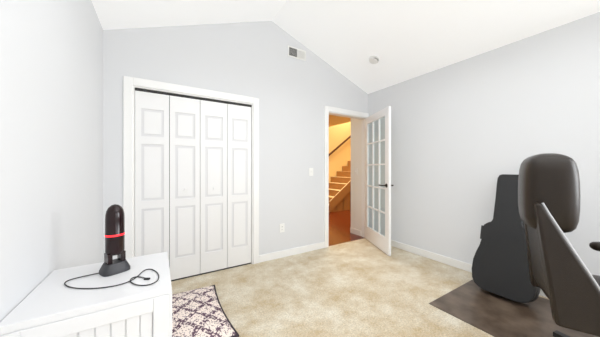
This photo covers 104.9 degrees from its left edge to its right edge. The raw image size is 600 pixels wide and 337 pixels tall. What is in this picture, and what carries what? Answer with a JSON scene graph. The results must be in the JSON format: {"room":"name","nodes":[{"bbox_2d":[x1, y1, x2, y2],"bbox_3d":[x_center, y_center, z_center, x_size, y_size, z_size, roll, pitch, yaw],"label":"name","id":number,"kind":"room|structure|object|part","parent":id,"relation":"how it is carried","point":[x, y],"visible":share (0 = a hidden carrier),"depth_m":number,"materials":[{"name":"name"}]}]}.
{"room":"home office","nodes":[
{"label":"home office","id":0,"kind":"room"},
{"bbox_2d":[0,0,102,321],"bbox_3d":[-0.481,-0.069,-0.176,0.120,2.557,5.644,0,0,-32],"label":"wall","id":1,"kind":"structure","parent":0,"point":[51,136],"depth_m":1.09,"materials":[{"name":"grey paint"}]},
{"bbox_2d":[103,21,367,280],"bbox_3d":[-0.536,-0.380,3.424,3.793,3.280,0.790,0,0,-32],"label":"wall","id":2,"kind":"structure","parent":0,"point":[294,96],"depth_m":3.01,"materials":[{"name":"grey paint"}]},
{"bbox_2d":[135,91,250,279],"bbox_3d":[-1.134,0.208,2.619,1.207,1.976,0.062,0,0,-32],"label":"bifold closet door","id":3,"kind":"structure","parent":2,"relation":"in","point":[210,185],"depth_m":2.58,"materials":[{"name":"white wood"}]},
{"bbox_2d":[135,88,251,106],"bbox_3d":[-1.143,-0.796,2.633,1.213,0.020,0.036,0,0,-32],"label":"trim","id":4,"kind":"structure","parent":2,"relation":"attached to","point":[178,95],"depth_m":2.56,"materials":[{"name":"grey metal"}]},
{"bbox_2d":[123,76,368,263],"bbox_3d":[-0.296,0.125,3.179,3.400,2.170,0.156,0,0,-32],"label":"door frame","id":5,"kind":"structure","parent":2,"relation":"attached to","point":[129,83],"depth_m":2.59,"materials":[{"name":"white wood"}]},
{"bbox_2d":[280,223,284,232],"bbox_3d":[-0.243,0.810,3.136,0.072,0.116,0.008,0,0,-32],"label":"electrical outlet","id":6,"kind":"object","parent":2,"relation":"attached to","point":[282,227],"visible":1,"depth_m":3.13,"materials":[{"name":"white plastic"}]},
{"bbox_2d":[259,242,324,262],"bbox_3d":[-0.078,1.163,3.234,1.056,0.095,0.014,0,0,-32],"label":"baseboard","id":7,"kind":"structure","parent":2,"relation":"attached to","point":[289,252],"depth_m":3.19,"materials":[{"name":"white wood"}]},
{"bbox_2d":[288,45,305,60],"bbox_3d":[-0.038,-1.627,3.258,0.297,0.145,0.014,0,0,-32],"label":"air vent","id":8,"kind":"object","parent":2,"relation":"in","point":[296,53],"visible":1,"depth_m":3.25,"materials":[{"name":"white metal"}]},
{"bbox_2d":[309,168,312,175],"bbox_3d":[0.167,0.050,3.382,0.072,0.116,0.018,0,0,-32],"label":"light switch","id":9,"kind":"object","parent":2,"relation":"attached to","point":[310,171],"visible":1,"depth_m":3.38,"materials":[{"name":"white plastic"}]},
{"bbox_2d":[365,106,393,255],"bbox_3d":[1.185,0.170,3.583,0.167,2.059,0.848,0,0,-7],"label":"french door","id":10,"kind":"structure","parent":2,"relation":"in","point":[379,240],"depth_m":3.46,"materials":[{"name":"white wood"}]},
{"bbox_2d":[329,122,350,181],"bbox_3d":[1.656,-1.090,8.385,6.480,4.600,0.100,0,0,-32],"label":"wall","id":11,"kind":"structure","parent":0,"point":[340,156],"depth_m":8.16,"materials":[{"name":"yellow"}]},
{"bbox_2d":[329,135,350,155],"bbox_3d":[1.565,-0.943,8.153,3.408,2.447,0.050,0,0,-32],"label":"rail","id":12,"kind":"object","parent":11,"relation":"attached to","point":[341,144],"visible":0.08,"depth_m":8.03,"materials":[{"name":"brown wood"}]},
{"bbox_2d":[329,115,350,126],"bbox_3d":[1.450,-2.390,7.402,8.100,2.000,7.100,0,0,-32],"label":"ceiling","id":13,"kind":"structure","parent":0,"point":[335,120],"depth_m":6.68,"materials":[{"name":"brown"}]},
{"bbox_2d":[91,0,599,93],"bbox_3d":[1.084,-1.665,0.785,3.793,0.829,5.644,0,0,-32],"label":"ceiling","id":14,"kind":"structure","parent":0,"point":[403,40],"depth_m":2.54,"materials":[{"name":"white paint"}]},
{"bbox_2d":[369,55,378,63],"bbox_3d":[1.013,-1.488,3.168,0.136,0.042,0.136,23,-12,-29],"label":"smoke detector","id":15,"kind":"object","parent":14,"relation":"attached to","point":[373,59],"visible":1,"depth_m":3.14,"materials":[{"name":"white plastic"}]},
{"bbox_2d":[171,210,548,336],"bbox_3d":[1.978,1.240,4.898,9.620,0.060,11.720,0,0,-32],"label":"floor","id":16,"kind":"structure","parent":0,"point":[364,287],"depth_m":2.27,"materials":[{"name":"carpet"}]},
{"bbox_2d":[0,252,171,336],"bbox_3d":[-0.872,0.854,1.052,0.489,0.712,0.493,0,0,-32],"label":"base cabinet","id":17,"kind":"object","parent":16,"relation":"on","point":[51,305],"visible":0.96,"depth_m":0.90,"materials":[{"name":"white wood"}]},
{"bbox_2d":[64,269,158,288],"bbox_3d":[-0.830,0.495,1.038,0.395,0.004,0.171,0,0,-7],"label":"power cord","id":18,"kind":"object","parent":17,"relation":"on","point":[113,285],"visible":1,"depth_m":1.00,"materials":[{"name":"black plastic"}]},
{"bbox_2d":[99,204,129,276],"bbox_3d":[-0.899,0.335,1.120,0.100,0.324,0.112,0,0,33],"label":"vacuum","id":19,"kind":"object","parent":17,"relation":"on","point":[114,231],"visible":0.98,"depth_m":1.09,"materials":[{"name":"black plastic"}]},
{"bbox_2d":[172,285,238,336],"bbox_3d":[-1.006,1.151,1.773,0.838,0.113,0.838,0,0,-32],"label":"rug","id":20,"kind":"object","parent":16,"relation":"on","point":[199,312],"visible":0.54,"depth_m":1.75,"materials":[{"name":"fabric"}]},
{"bbox_2d":[329,161,350,211],"bbox_3d":[1.943,-0.133,7.746,3.400,2.684,1.230,0,0,-32],"label":"stairs","id":21,"kind":"structure","parent":16,"relation":"on","point":[340,192],"depth_m":6.76,"materials":[{"name":"beige wood"}]},
{"bbox_2d":[472,174,540,302],"bbox_3d":[2.014,0.631,2.235,0.135,1.156,0.480,17,-9,-30],"label":"guitar case","id":22,"kind":"object","parent":16,"relation":"on","point":[500,266],"visible":0.81,"depth_m":2.19,"materials":[{"name":"black"}]},
{"bbox_2d":[429,279,597,336],"bbox_3d":[2.022,1.208,1.596,1.000,0.004,1.705,0,0,-32],"label":"chair mat","id":23,"kind":"object","parent":16,"relation":"on","point":[472,303],"visible":0.6,"depth_m":1.92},
{"bbox_2d":[518,153,599,336],"bbox_3d":[1.780,0.554,1.296,0.800,1.299,0.676,0,0,35],"label":"office chair","id":24,"kind":"object","parent":23,"relation":"on","point":[564,279],"visible":1,"depth_m":1.29,"materials":[{"name":"black leather"}]},
{"bbox_3d":[1.842,0.872,1.253,0.606,0.664,0.636,0,0,35],"label":"frame","id":25,"kind":"part","parent":24,"relation":"part of","materials":[{"name":"grey plastic"}]},
{"bbox_2d":[350,12,599,275],"bbox_3d":[2.562,-0.090,1.860,0.150,2.600,5.930,0,0,-32],"label":"wall","id":26,"kind":"structure","parent":0,"point":[465,133],"depth_m":2.62,"materials":[{"name":"grey paint"}]},
{"bbox_2d":[391,240,546,297],"bbox_3d":[2.595,1.163,1.702,0.018,0.095,5.394,0,0,-32],"label":"baseboard","id":27,"kind":"structure","parent":26,"relation":"attached to","point":[462,265],"depth_m":3.01,"materials":[{"name":"white wood"}]}
]}

